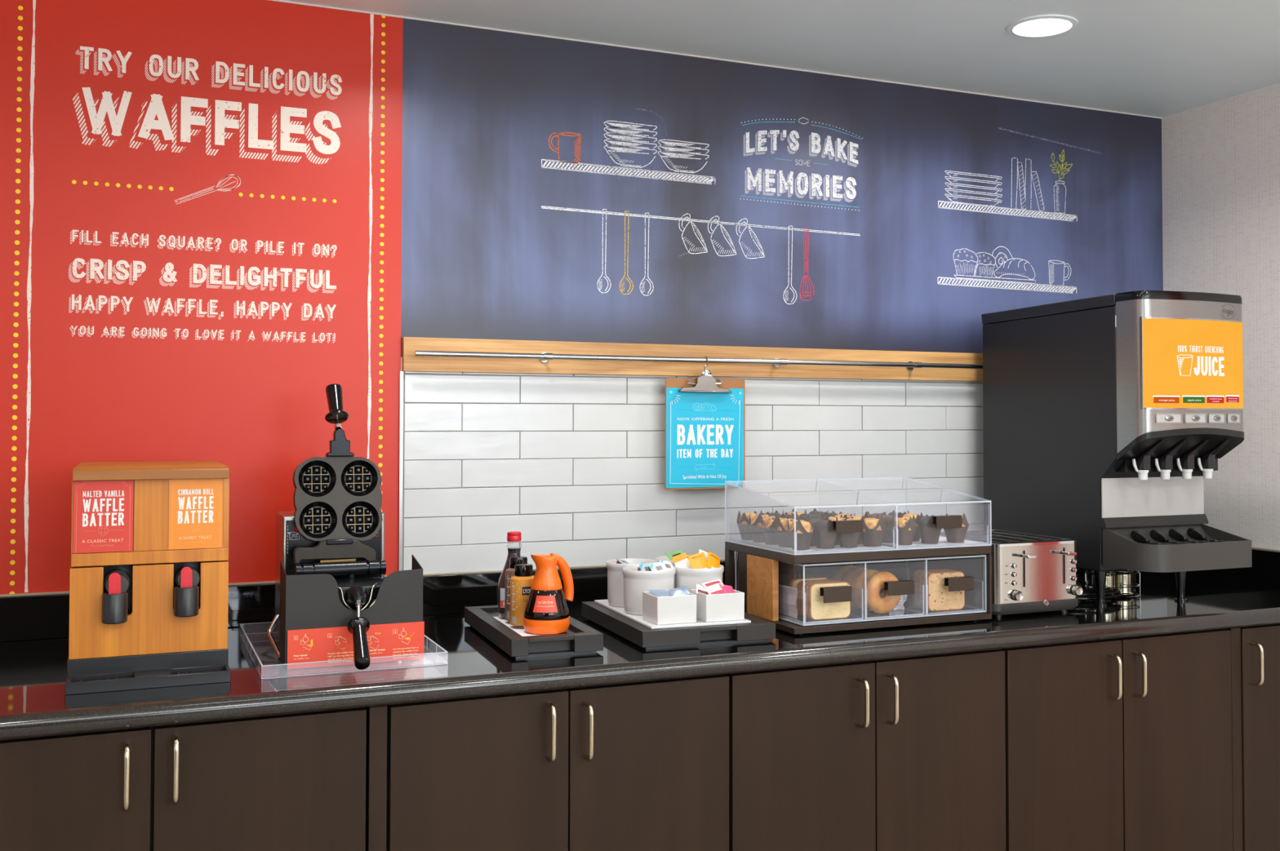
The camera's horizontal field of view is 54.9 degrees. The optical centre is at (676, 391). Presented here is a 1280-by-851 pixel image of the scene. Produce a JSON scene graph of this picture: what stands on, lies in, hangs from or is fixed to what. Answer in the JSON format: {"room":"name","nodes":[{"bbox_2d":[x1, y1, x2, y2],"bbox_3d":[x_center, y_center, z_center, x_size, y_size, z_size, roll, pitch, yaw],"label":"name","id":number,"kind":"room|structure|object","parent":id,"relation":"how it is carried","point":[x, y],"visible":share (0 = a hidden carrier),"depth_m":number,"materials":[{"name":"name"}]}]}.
{"room":"eatery","nodes":[
{"label":"eatery","id":0,"kind":"room"},
{"bbox_2d":[0,0,1163,595],"bbox_3d":[-1.336,0.254,2.839,6.633,2.430,0.110,1,-2,-24],"label":"wall","id":1,"kind":"structure","parent":0,"point":[216,216],"depth_m":3.17,"materials":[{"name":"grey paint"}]},
{"bbox_2d":[0,559,1091,642],"bbox_3d":[-0.399,0.513,3.185,4.432,0.101,0.020,1,-2,-24],"label":"backsplash","id":2,"kind":"structure","parent":1,"relation":"attached to","point":[38,615],"depth_m":2.92,"materials":[{"name":"stone"}]},
{"bbox_2d":[401,337,982,381],"bbox_3d":[0.482,-0.079,3.562,2.529,0.086,0.070,1,-2,-24],"label":"utensil rail","id":3,"kind":"object","parent":1,"relation":"attached to","point":[419,353],"visible":0.89,"depth_m":3.36,"materials":[{"name":"brown wood"}]},
{"bbox_2d":[665,355,745,489],"bbox_3d":[0.083,0.086,3.354,0.240,0.363,0.025,1,-2,-24],"label":"clipboard","id":4,"kind":"object","parent":3,"relation":"hanging from","point":[705,414],"visible":0.99,"depth_m":3.36,"materials":[{"name":"teal paper"}]},
{"bbox_2d":[669,391,741,471],"bbox_3d":[0.080,0.110,3.360,0.218,0.220,0.001,1,-2,-24],"label":"artwork","id":5,"kind":"object","parent":4,"relation":"attached to","point":[670,392],"depth_m":3.36},
{"bbox_2d":[284,0,1279,117],"bbox_3d":[0.337,-1.053,-0.211,7.200,0.050,7.100,1,-2,-24],"label":"ceiling","id":6,"kind":"structure","parent":0,"point":[1154,58],"depth_m":3.26,"materials":[{"name":"white paint"}]},
{"bbox_2d":[1006,14,1078,37],"bbox_3d":[0.941,-0.939,3.170,0.176,0.006,0.176,1,-2,-24],"label":"recessed light","id":7,"kind":"object","parent":6,"relation":"in","point":[1042,25],"visible":1,"depth_m":3.16,"materials":[{"name":"white paint"}]},
{"bbox_2d":[1161,83,1279,550],"bbox_3d":[3.085,0.213,0.917,0.100,2.420,7.000,1,-2,-24],"label":"wall","id":8,"kind":"structure","parent":0,"point":[1220,159],"depth_m":3.82,"materials":[{"name":"paint"}]},
{"bbox_2d":[1186,546,1279,585],"bbox_3d":[1.780,0.528,3.711,0.020,0.101,0.778,1,-2,-24],"label":"backsplash","id":9,"kind":"structure","parent":8,"relation":"attached to","point":[1265,568],"depth_m":3.72,"materials":[{"name":"stone"}]},
{"bbox_3d":[0.271,1.264,-6.313,12.200,0.050,18.100,1,-2,-24],"label":"floor","id":10,"kind":"structure","parent":0,"visible":0},
{"bbox_2d":[0,707,366,850],"bbox_3d":[-1.056,1.023,2.447,0.732,0.870,0.810,1,-2,-24],"label":"base cabinet","id":11,"kind":"object","parent":10,"relation":"on","point":[291,782],"visible":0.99,"depth_m":2.15,"materials":[{"name":"black"}]},
{"bbox_2d":[0,605,831,741],"bbox_3d":[-1.050,0.567,2.470,2.666,0.042,0.798,1,-2,-24],"label":"countertop","id":12,"kind":"structure","parent":11,"relation":"on","point":[34,703],"depth_m":2.36,"materials":[{"name":"stone"}]},
{"bbox_2d":[65,461,231,695],"bbox_3d":[-1.048,0.346,2.444,0.276,0.398,0.460,1,-2,-24],"label":"dispenser","id":13,"kind":"object","parent":12,"relation":"on","point":[148,571],"visible":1,"depth_m":2.29,"materials":[{"name":"brown"}]},
{"bbox_2d":[65,664,231,695],"bbox_3d":[-0.969,0.530,2.260,0.276,0.020,0.068,1,-2,-24],"label":"drip tray","id":14,"kind":"object","parent":13,"relation":"on","point":[109,677],"depth_m":2.25,"materials":[{"name":"black"}]},
{"bbox_2d":[239,622,448,679],"bbox_3d":[-0.725,0.537,2.623,0.354,0.024,0.526,1,-2,-24],"label":"acrylic tray","id":15,"kind":"object","parent":12,"relation":"on","point":[257,663],"visible":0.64,"depth_m":2.44,"materials":[{"name":"plastic"}]},
{"bbox_2d":[266,383,386,670],"bbox_3d":[-0.711,0.263,2.548,0.260,0.566,0.553,1,-2,-24],"label":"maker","id":16,"kind":"object","parent":15,"relation":"on","point":[335,528],"visible":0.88,"depth_m":2.65,"materials":[{"name":"black metal"}]},
{"bbox_2d":[279,555,422,670],"bbox_3d":[-0.657,0.442,2.484,0.266,0.201,0.102,1,-2,-24],"label":"guard","id":17,"kind":"object","parent":15,"relation":"on","point":[307,602],"visible":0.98,"depth_m":2.42,"materials":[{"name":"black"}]},
{"bbox_2d":[287,622,424,670],"bbox_3d":[-0.633,0.503,2.434,0.265,0.076,0.003,1,-2,-24],"label":"card","id":18,"kind":"object","parent":15,"relation":"attached to","point":[327,644],"visible":0.96,"depth_m":2.42,"materials":[{"name":"red"}]},
{"bbox_2d":[464,605,603,658],"bbox_3d":[-0.331,0.533,2.755,0.196,0.041,0.475,1,-2,-21],"label":"serving tray","id":19,"kind":"object","parent":12,"relation":"on","point":[580,638],"visible":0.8,"depth_m":2.56,"materials":[{"name":"black"}]},
{"bbox_2d":[493,617,541,636],"bbox_3d":[-0.336,0.521,2.710,0.086,0.001,0.326,1,-2,-21],"label":"mat","id":20,"kind":"object","parent":19,"relation":"on","point":[520,630],"visible":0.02,"depth_m":2.69,"materials":[{"name":"white"}]},
{"bbox_2d":[496,531,521,619],"bbox_3d":[-0.376,0.424,2.840,0.080,0.198,0.082,1,-2,-24],"label":"syrup bottle","id":21,"kind":"object","parent":20,"relation":"on","point":[512,536],"visible":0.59,"depth_m":2.83,"materials":[{"name":"black"}]},
{"bbox_2d":[505,555,527,622],"bbox_3d":[-0.357,0.448,2.771,0.061,0.148,0.061,1,-2,-24],"label":"sauce bottle","id":22,"kind":"object","parent":20,"relation":"on","point":[509,573],"visible":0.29,"depth_m":2.75,"materials":[{"name":"brown"}]},
{"bbox_2d":[506,575,512,618],"bbox_3d":[-0.357,0.460,2.746,0.048,0.097,0.012,0,-1,-1],"label":"print","id":23,"kind":"object","parent":22,"relation":"on","point":[508,577],"depth_m":2.75,"materials":[{"name":"grey"}]},
{"bbox_2d":[509,564,533,626],"bbox_3d":[-0.338,0.451,2.709,0.061,0.138,0.061,1,-2,-24],"label":"sauce bottle","id":24,"kind":"object","parent":20,"relation":"on","point":[521,583],"visible":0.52,"depth_m":2.68,"materials":[{"name":"orange"}]},
{"bbox_2d":[511,583,531,624],"bbox_3d":[-0.337,0.464,2.684,0.048,0.089,0.012,0,-1,-1],"label":"print","id":25,"kind":"object","parent":24,"relation":"on","point":[520,592],"depth_m":2.68,"materials":[{"name":"yellow"}]},
{"bbox_2d":[523,553,573,635],"bbox_3d":[-0.281,0.435,2.650,0.101,0.168,0.100,0,-1,7],"label":"jug","id":26,"kind":"object","parent":20,"relation":"on","point":[546,612],"visible":1,"depth_m":2.62,"materials":[{"name":"orange plastic"}]},
{"bbox_2d":[582,601,775,649],"bbox_3d":[-0.009,0.536,2.872,0.311,0.040,0.460,1,-2,-21],"label":"serving tray","id":27,"kind":"object","parent":12,"relation":"on","point":[759,629],"visible":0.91,"depth_m":2.69,"materials":[{"name":"black"}]},
{"bbox_2d":[594,600,751,629],"bbox_3d":[-0.020,0.514,2.872,0.233,0.005,0.423,1,-2,-21],"label":"platform","id":28,"kind":"object","parent":27,"relation":"on","point":[638,619],"visible":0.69,"depth_m":2.70,"materials":[{"name":"white plastic"}]},
{"bbox_2d":[605,558,657,607],"bbox_3d":[-0.109,0.461,2.958,0.122,0.103,0.122,1,-2,-24],"label":"crock","id":29,"kind":"object","parent":28,"relation":"on","point":[615,575],"visible":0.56,"depth_m":2.92,"materials":[{"name":"grey ceramic"}]},
{"bbox_2d":[614,558,629,564],"bbox_3d":[-0.129,0.420,2.969,0.038,0.034,0.039,-1,-2,41],"label":"packet","id":30,"kind":"object","parent":29,"relation":"in","point":[619,561],"visible":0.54,"depth_m":2.96,"materials":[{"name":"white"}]},
{"bbox_2d":[622,565,675,615],"bbox_3d":[-0.065,0.459,2.839,0.124,0.101,0.124,1,-2,-24],"label":"crock","id":31,"kind":"object","parent":28,"relation":"on","point":[636,582],"visible":0.68,"depth_m":2.79,"materials":[{"name":"white ceramic"}]},
{"bbox_2d":[637,563,650,571],"bbox_3d":[-0.073,0.411,2.807,0.042,0.038,0.034,1,-2,-44],"label":"packet","id":32,"kind":"object","parent":31,"relation":"in","point":[643,566],"visible":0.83,"depth_m":2.80,"materials":[{"name":"white"}]},
{"bbox_2d":[648,562,666,571],"bbox_3d":[-0.045,0.412,2.812,0.040,0.037,0.037,1,-2,-44],"label":"packet","id":33,"kind":"object","parent":31,"relation":"in","point":[657,566],"visible":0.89,"depth_m":2.81,"materials":[{"name":"white"}]},
{"bbox_2d":[649,564,662,570],"bbox_3d":[-0.049,0.402,2.809,0.030,0.001,0.021,-6,47,-38],"label":"print","id":34,"kind":"object","parent":33,"relation":"on","point":[651,565],"depth_m":2.81},
{"bbox_2d":[659,560,673,570],"bbox_3d":[-0.024,0.410,2.842,0.039,0.038,0.038,1,-2,-36],"label":"packet","id":35,"kind":"object","parent":31,"relation":"in","point":[668,565],"visible":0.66,"depth_m":2.84,"materials":[{"name":"white"}]},
{"bbox_2d":[654,555,675,588],"bbox_3d":[0.007,0.461,2.999,0.122,0.106,0.122,1,-2,-24],"label":"crock","id":36,"kind":"object","parent":28,"relation":"on","point":[658,559],"visible":0.09,"depth_m":2.99,"materials":[{"name":"grey ceramic"}]},
{"bbox_2d":[664,550,684,560],"bbox_3d":[0.001,0.401,2.970,0.055,0.030,0.032,1,-2,-38],"label":"packet","id":37,"kind":"object","parent":36,"relation":"in","point":[669,555],"visible":0.36,"depth_m":2.97,"materials":[{"name":"green"}]},
{"bbox_2d":[642,590,696,625],"bbox_3d":[-0.017,0.477,2.712,0.092,0.060,0.092,1,-2,-22],"label":"square bowl","id":38,"kind":"object","parent":28,"relation":"on","point":[675,610],"visible":0.9,"depth_m":2.67,"materials":[{"name":"white ceramic"}]},
{"bbox_2d":[648,589,671,597],"bbox_3d":[-0.034,0.447,2.713,0.033,0.018,0.057,-1,-2,40],"label":"packet","id":39,"kind":"object","parent":38,"relation":"in","point":[660,593],"visible":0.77,"depth_m":2.71,"materials":[{"name":"blue paper"}]},
{"bbox_2d":[668,586,689,596],"bbox_3d":[0.005,0.447,2.719,0.045,0.029,0.028,0,-1,-12],"label":"packet","id":40,"kind":"object","parent":38,"relation":"in","point":[682,591],"visible":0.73,"depth_m":2.72,"materials":[{"name":"blue paper"}]},
{"bbox_2d":[673,564,724,592],"bbox_3d":[0.051,0.461,2.879,0.118,0.101,0.118,1,-2,-24],"label":"crock","id":41,"kind":"object","parent":28,"relation":"on","point":[690,578],"visible":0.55,"depth_m":2.83,"materials":[{"name":"grey ceramic"}]},
{"bbox_2d":[671,552,687,563],"bbox_3d":[0.016,0.411,2.886,0.051,0.060,0.030,1,-2,-32],"label":"sachet","id":42,"kind":"object","parent":41,"relation":"in","point":[682,557],"visible":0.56,"depth_m":2.89,"materials":[{"name":"paper"}]},
{"bbox_2d":[674,558,691,568],"bbox_3d":[0.022,0.419,2.861,0.050,0.057,0.030,1,-2,-18],"label":"sachet","id":43,"kind":"object","parent":41,"relation":"in","point":[685,563],"visible":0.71,"depth_m":2.87,"materials":[{"name":"white"}]},
{"bbox_2d":[686,552,709,568],"bbox_3d":[0.054,0.410,2.857,0.058,0.066,0.029,1,-2,-36],"label":"sachet","id":44,"kind":"object","parent":41,"relation":"in","point":[698,561],"visible":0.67,"depth_m":2.86,"materials":[{"name":"paper"}]},
{"bbox_2d":[707,551,719,568],"bbox_3d":[0.086,0.411,2.885,0.028,0.071,0.066,0,-1,4],"label":"sachet","id":45,"kind":"object","parent":41,"relation":"in","point":[713,562],"visible":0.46,"depth_m":2.89,"materials":[{"name":"paper"}]},
{"bbox_2d":[689,589,744,622],"bbox_3d":[0.089,0.478,2.748,0.093,0.060,0.092,1,-2,-22],"label":"square bowl","id":46,"kind":"object","parent":28,"relation":"on","point":[726,606],"visible":0.77,"depth_m":2.71,"materials":[{"name":"white ceramic"}]},
{"bbox_2d":[696,584,708,595],"bbox_3d":[0.061,0.447,2.746,0.044,0.030,0.026,0,-1,-10],"label":"packet","id":47,"kind":"object","parent":46,"relation":"in","point":[700,588],"visible":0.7,"depth_m":2.74,"materials":[{"name":"white"}]},
{"bbox_2d":[697,589,708,595],"bbox_3d":[0.061,0.452,2.739,0.033,0.007,0.010,21,29,-9],"label":"print","id":48,"kind":"object","parent":47,"relation":"on","point":[699,591],"depth_m":2.74},
{"bbox_2d":[701,579,724,589],"bbox_3d":[0.085,0.440,2.763,0.058,0.028,0.028,1,-2,-40],"label":"packet","id":49,"kind":"object","parent":46,"relation":"in","point":[713,584],"visible":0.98,"depth_m":2.76,"materials":[{"name":"white"}]},
{"bbox_2d":[704,581,720,586],"bbox_3d":[0.080,0.435,2.768,0.044,0.008,0.009,-7,41,-40],"label":"print","id":50,"kind":"object","parent":49,"relation":"on","point":[712,584],"depth_m":2.76,"materials":[{"name":"red"}]},
{"bbox_2d":[706,585,724,595],"bbox_3d":[0.090,0.449,2.732,0.049,0.031,0.021,1,-2,-34],"label":"packet","id":51,"kind":"object","parent":46,"relation":"in","point":[716,590],"visible":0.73,"depth_m":2.73,"materials":[{"name":"white"}]},
{"bbox_2d":[711,589,724,594],"bbox_3d":[0.091,0.452,2.731,0.036,0.015,0.008,-9,-36,-34],"label":"print","id":52,"kind":"object","parent":51,"relation":"on","point":[713,591],"depth_m":2.73,"materials":[{"name":"red"}]},
{"bbox_2d":[719,584,734,594],"bbox_3d":[0.114,0.448,2.753,0.046,0.032,0.021,1,-2,-42],"label":"packet","id":53,"kind":"object","parent":46,"relation":"in","point":[727,589],"visible":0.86,"depth_m":2.75,"materials":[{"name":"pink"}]},
{"bbox_2d":[722,586,733,591],"bbox_3d":[0.113,0.445,2.755,0.029,0.013,0.008,17,-54,-40],"label":"print","id":54,"kind":"object","parent":53,"relation":"on","point":[726,588],"depth_m":2.75},
{"bbox_2d":[364,675,728,850],"bbox_3d":[-0.377,1.031,2.747,0.742,0.870,0.810,1,-2,-24],"label":"base cabinet","id":55,"kind":"object","parent":10,"relation":"on","point":[638,766],"depth_m":2.41,"materials":[{"name":"black"}]},
{"bbox_2d":[725,649,1005,850],"bbox_3d":[0.292,1.039,3.042,0.711,0.870,0.810,1,-2,-24],"label":"base cabinet","id":56,"kind":"object","parent":10,"relation":"on","point":[906,754],"visible":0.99,"depth_m":2.71,"materials":[{"name":"black"}]},
{"bbox_2d":[1000,629,1233,850],"bbox_3d":[0.946,1.047,3.331,0.712,0.870,0.810,1,-2,-24],"label":"base cabinet","id":57,"kind":"object","parent":10,"relation":"on","point":[1120,744],"visible":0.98,"depth_m":3.00,"materials":[{"name":"black"}]},
{"bbox_2d":[775,571,1279,665],"bbox_3d":[0.978,0.591,3.365,1.766,0.042,0.798,1,-2,-24],"label":"countertop","id":58,"kind":"structure","parent":57,"relation":"on","point":[1214,602],"depth_m":3.01,"materials":[{"name":"stone"}]},
{"bbox_2d":[724,477,991,635],"bbox_3d":[0.447,0.394,3.042,0.549,0.335,0.372,1,-2,-24],"label":"display","id":59,"kind":"object","parent":58,"relation":"on","point":[756,571],"visible":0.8,"depth_m":2.94,"materials":[{"name":"clear plastic"}]},
{"bbox_2d":[778,584,797,618],"bbox_3d":[0.233,0.495,2.949,0.008,0.070,0.224,1,-2,-24],"label":"paper","id":60,"kind":"object","parent":59,"relation":"in","point":[787,597],"visible":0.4,"depth_m":2.89,"materials":[{"name":"white paper"}]},
{"bbox_2d":[789,577,828,606],"bbox_3d":[0.316,0.488,2.932,0.108,0.084,0.014,1,-2,-28],"label":"bread slice","id":61,"kind":"object","parent":59,"relation":"in","point":[793,583],"visible":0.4,"depth_m":2.91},
{"bbox_2d":[733,538,886,551],"bbox_3d":[0.320,0.369,2.991,0.251,0.001,0.324,1,-2,-24],"label":"paper","id":62,"kind":"object","parent":59,"relation":"in","point":[860,546],"visible":0.32,"depth_m":2.89,"materials":[{"name":"white paper"}]},
{"bbox_2d":[737,511,760,540],"bbox_3d":[0.181,0.336,3.070,0.060,0.070,0.060,-1,-2,32],"label":"muffin","id":63,"kind":"object","parent":62,"relation":"on","point":[744,530],"visible":0.65,"depth_m":3.05,"materials":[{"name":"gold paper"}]},
{"bbox_2d":[749,513,773,542],"bbox_3d":[0.207,0.334,3.011,0.060,0.070,0.060,0,-1,10],"label":"muffin","id":64,"kind":"object","parent":62,"relation":"on","point":[757,534],"visible":0.62,"depth_m":2.99,"materials":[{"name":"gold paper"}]},
{"bbox_2d":[760,510,783,516],"bbox_3d":[0.239,0.336,3.096,0.060,0.070,0.060,-1,-2,31],"label":"muffin","id":65,"kind":"object","parent":62,"relation":"on","point":[776,513],"visible":0.16,"depth_m":3.08,"materials":[{"name":"paper"}]},
{"bbox_2d":[760,515,786,545],"bbox_3d":[0.233,0.333,2.953,0.060,0.070,0.060,0,-1,-7],"label":"muffin","id":66,"kind":"object","parent":62,"relation":"on","point":[770,536],"visible":0.59,"depth_m":2.93,"materials":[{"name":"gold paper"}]},
{"bbox_2d":[772,512,796,519],"bbox_3d":[0.266,0.335,3.038,0.060,0.070,0.060,0,-2,17],"label":"muffin","id":67,"kind":"object","parent":62,"relation":"on","point":[783,516],"visible":0.18,"depth_m":3.02,"materials":[{"name":"paper"}]},
{"bbox_2d":[773,517,797,547],"bbox_3d":[0.260,0.331,2.894,0.060,0.070,0.060,1,-2,-43],"label":"muffin","id":68,"kind":"object","parent":62,"relation":"on","point":[783,538],"visible":0.72,"depth_m":2.88,"materials":[{"name":"brown food"}]},
{"bbox_2d":[787,519,813,550],"bbox_3d":[0.285,0.330,2.835,0.060,0.070,0.060,0,-1,13],"label":"muffin","id":69,"kind":"object","parent":62,"relation":"on","point":[804,530],"visible":0.89,"depth_m":2.81,"materials":[{"name":"paper"}]},
{"bbox_2d":[795,511,818,518],"bbox_3d":[0.325,0.335,3.063,0.060,0.070,0.060,-1,-2,33],"label":"muffin","id":70,"kind":"object","parent":62,"relation":"on","point":[811,514],"visible":0.16,"depth_m":3.05,"materials":[{"name":"paper"}]},
{"bbox_2d":[799,515,822,546],"bbox_3d":[0.319,0.332,2.919,0.060,0.070,0.060,-1,-2,38],"label":"muffin","id":71,"kind":"object","parent":62,"relation":"on","point":[810,521],"visible":0.23,"depth_m":2.90,"materials":[{"name":"paper"}]},
{"bbox_2d":[812,517,837,549],"bbox_3d":[0.345,0.330,2.861,0.060,0.070,0.060,0,-1,-10],"label":"muffin","id":72,"kind":"object","parent":62,"relation":"on","point":[824,535],"visible":0.91,"depth_m":2.84,"materials":[{"name":"paper"}]},
{"bbox_2d":[822,515,845,545],"bbox_3d":[0.377,0.331,2.946,0.060,0.073,0.060,-1,-2,43],"label":"muffin","id":73,"kind":"object","parent":62,"relation":"on","point":[837,542],"visible":0.2,"depth_m":2.93,"materials":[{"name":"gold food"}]},
{"bbox_2d":[835,516,861,547],"bbox_3d":[0.403,0.331,2.886,0.060,0.070,0.060,-1,-2,22],"label":"muffin","id":74,"kind":"object","parent":62,"relation":"on","point":[846,540],"visible":0.53,"depth_m":2.87,"materials":[{"name":"brown food"}]},
{"bbox_2d":[845,514,868,544],"bbox_3d":[0.435,0.333,2.972,0.060,0.070,0.060,1,-2,-19],"label":"muffin","id":75,"kind":"object","parent":62,"relation":"on","point":[855,517],"visible":0.18,"depth_m":2.96,"materials":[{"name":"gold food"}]},
{"bbox_2d":[860,515,886,546],"bbox_3d":[0.463,0.331,2.913,0.060,0.073,0.060,1,-2,-32],"label":"muffin","id":76,"kind":"object","parent":62,"relation":"on","point":[873,529],"visible":0.91,"depth_m":2.89,"materials":[{"name":"paper"}]},
{"bbox_2d":[796,578,835,617],"bbox_3d":[0.332,0.487,2.892,0.108,0.084,0.014,1,-2,-25],"label":"bread slice","id":77,"kind":"object","parent":59,"relation":"in","point":[800,582],"visible":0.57,"depth_m":2.87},
{"bbox_2d":[800,580,836,618],"bbox_3d":[0.337,0.487,2.877,0.108,0.084,0.013,1,-2,-23],"label":"bread slice","id":78,"kind":"object","parent":59,"relation":"in","point":[806,582],"visible":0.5,"depth_m":2.85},
{"bbox_2d":[804,580,840,619],"bbox_3d":[0.345,0.486,2.863,0.108,0.084,0.013,1,-2,-25],"label":"bread slice","id":79,"kind":"object","parent":59,"relation":"in","point":[807,584],"visible":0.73,"depth_m":2.84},
{"bbox_2d":[807,581,850,620],"bbox_3d":[0.353,0.486,2.849,0.108,0.084,0.013,1,-2,-24],"label":"bread slice","id":80,"kind":"object","parent":59,"relation":"in","point":[817,610],"visible":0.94,"depth_m":2.84,"materials":[{"name":"food"}]},
{"bbox_2d":[833,564,857,606],"bbox_3d":[0.430,0.482,3.045,0.103,0.102,0.037,1,-2,-25],"label":"bagel","id":81,"kind":"object","parent":59,"relation":"in","point":[842,572],"visible":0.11,"depth_m":3.02,"materials":[{"name":"food"}]},
{"bbox_2d":[843,567,868,608],"bbox_3d":[0.448,0.481,3.002,0.103,0.101,0.037,1,-2,-25],"label":"bagel","id":82,"kind":"object","parent":59,"relation":"in","point":[851,575],"visible":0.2,"depth_m":2.98,"materials":[{"name":"food"}]},
{"bbox_2d":[724,542,991,564],"bbox_3d":[0.444,0.389,3.050,0.549,0.020,0.356,1,-2,-24],"label":"shelf","id":83,"kind":"object","parent":59,"relation":"attached to","point":[748,552],"depth_m":2.90,"materials":[{"name":"brown metal"}]},
{"bbox_2d":[851,569,885,611],"bbox_3d":[0.466,0.480,2.959,0.103,0.101,0.037,1,-2,-25],"label":"bagel","id":84,"kind":"object","parent":59,"relation":"in","point":[856,593],"visible":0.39,"depth_m":2.94,"materials":[{"name":"food"}]},
{"bbox_2d":[866,571,901,613],"bbox_3d":[0.488,0.479,2.919,0.104,0.100,0.039,1,-2,-28],"label":"bagel","id":85,"kind":"object","parent":59,"relation":"in","point":[884,605],"visible":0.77,"depth_m":2.90,"materials":[{"name":"food"}]},
{"bbox_2d":[892,595,906,610],"bbox_3d":[0.535,0.501,2.980,0.046,0.060,0.022,1,-2,-24],"label":"paper","id":86,"kind":"object","parent":59,"relation":"in","point":[903,598],"visible":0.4,"depth_m":2.98,"materials":[{"name":"white paper"}]},
{"bbox_2d":[912,568,946,608],"bbox_3d":[0.629,0.487,3.027,0.108,0.092,0.014,1,-2,-25],"label":"bread slice","id":87,"kind":"object","parent":59,"relation":"in","point":[915,574],"visible":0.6,"depth_m":3.00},
{"bbox_2d":[881,536,983,546],"bbox_3d":[0.572,0.372,3.098,0.248,0.001,0.314,1,-2,-24],"label":"paper","id":88,"kind":"object","parent":59,"relation":"in","point":[943,540],"visible":0.3,"depth_m":2.99,"materials":[{"name":"white paper"}]},
{"bbox_2d":[864,511,885,519],"bbox_3d":[0.496,0.336,3.073,0.060,0.070,0.060,1,-2,-26],"label":"muffin","id":89,"kind":"object","parent":88,"relation":"on","point":[874,515],"visible":0.17,"depth_m":3.06,"materials":[{"name":"paper"}]},
{"bbox_2d":[876,513,902,542],"bbox_3d":[0.520,0.334,3.012,0.060,0.070,0.060,0,-1,-10],"label":"muffin","id":90,"kind":"object","parent":88,"relation":"on","point":[888,537],"visible":0.26,"depth_m":2.99,"materials":[{"name":"paper"}]},
{"bbox_2d":[889,514,916,545],"bbox_3d":[0.543,0.332,2.949,0.060,0.073,0.060,1,-2,-25],"label":"muffin","id":91,"kind":"object","parent":88,"relation":"on","point":[907,526],"visible":0.81,"depth_m":2.93,"materials":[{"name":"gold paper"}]},
{"bbox_2d":[901,511,923,542],"bbox_3d":[0.580,0.335,3.040,0.060,0.070,0.060,1,-2,-22],"label":"muffin","id":92,"kind":"object","parent":88,"relation":"on","point":[917,535],"visible":0.38,"depth_m":3.02,"materials":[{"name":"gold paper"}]},
{"bbox_2d":[916,515,942,544],"bbox_3d":[0.612,0.334,2.979,0.060,0.070,0.060,0,-1,3],"label":"muffin","id":93,"kind":"object","parent":88,"relation":"on","point":[929,534],"visible":0.86,"depth_m":2.96,"materials":[{"name":"paper"}]},
{"bbox_2d":[943,513,968,542],"bbox_3d":[0.681,0.335,3.010,0.060,0.070,0.060,1,-2,-30],"label":"muffin","id":94,"kind":"object","parent":88,"relation":"on","point":[953,535],"visible":0.57,"depth_m":2.99,"materials":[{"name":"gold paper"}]},
{"bbox_2d":[916,569,951,609],"bbox_3d":[0.636,0.486,3.012,0.108,0.092,0.014,1,-2,-25],"label":"bread slice","id":95,"kind":"object","parent":59,"relation":"in","point":[919,575],"visible":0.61,"depth_m":2.99,"materials":[{"name":"food"}]},
{"bbox_2d":[920,570,955,609],"bbox_3d":[0.643,0.486,2.998,0.108,0.092,0.014,1,-2,-25],"label":"bread slice","id":96,"kind":"object","parent":59,"relation":"in","point":[922,575],"visible":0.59,"depth_m":2.98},
{"bbox_2d":[924,571,964,611],"bbox_3d":[0.650,0.485,2.984,0.108,0.092,0.013,1,-2,-24],"label":"bread slice","id":97,"kind":"object","parent":59,"relation":"in","point":[940,599],"visible":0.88,"depth_m":2.97,"materials":[{"name":"food"}]},
{"bbox_2d":[939,529,1082,617],"bbox_3d":[0.842,0.473,3.213,0.279,0.185,0.370,1,-2,-24],"label":"toaster","id":98,"kind":"object","parent":58,"relation":"on","point":[1032,573],"visible":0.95,"depth_m":3.08,"materials":[{"name":"metal"}]},
{"bbox_2d":[1077,587,1121,600],"bbox_3d":[1.121,0.550,3.322,0.194,0.034,0.077,1,-2,-24],"label":"cable","id":99,"kind":"object","parent":58,"relation":"on","point":[1087,594],"visible":0.59,"depth_m":3.30,"materials":[{"name":"black plastic"}]},
{"bbox_2d":[1084,569,1140,599],"bbox_3d":[1.212,0.525,3.421,0.165,0.091,0.089,1,-2,-24],"label":"wire holder","id":100,"kind":"object","parent":58,"relation":"on","point":[1135,573],"visible":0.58,"depth_m":3.40,"materials":[{"name":"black metal"}]},
{"bbox_2d":[1090,571,1115,595],"bbox_3d":[1.178,0.534,3.400,0.065,0.066,0.065,1,-2,-24],"label":"tin can","id":101,"kind":"object","parent":100,"relation":"in","point":[1112,577],"visible":0.42,"depth_m":3.38,"materials":[{"name":"silver"}]},
{"bbox_2d":[1110,569,1133,595],"bbox_3d":[1.243,0.535,3.441,0.065,0.066,0.065,1,-2,-24],"label":"tin can","id":102,"kind":"object","parent":100,"relation":"in","point":[1122,580],"visible":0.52,"depth_m":3.41,"materials":[{"name":"silver"}]},
{"bbox_2d":[981,290,1252,606],"bbox_3d":[1.213,0.163,3.449,0.367,0.818,0.672,1,-2,-24],"label":"dispenser","id":103,"kind":"object","parent":58,"relation":"on","point":[1106,418],"visible":0.96,"depth_m":3.25,"materials":[{"name":"black"}]},
{"bbox_2d":[1102,524,1252,573],"bbox_3d":[1.309,0.408,3.215,0.344,0.101,0.177,1,-2,-24],"label":"drip tray","id":104,"kind":"object","parent":103,"relation":"on","point":[1144,548],"depth_m":3.17,"materials":[{"name":"grey plastic"}]},
{"bbox_2d":[1225,623,1279,850],"bbox_3d":[1.530,1.054,3.589,0.555,0.870,0.810,1,-2,-24],"label":"base cabinet","id":105,"kind":"object","parent":10,"relation":"on","point":[1260,645],"depth_m":3.18,"materials":[{"name":"black"}]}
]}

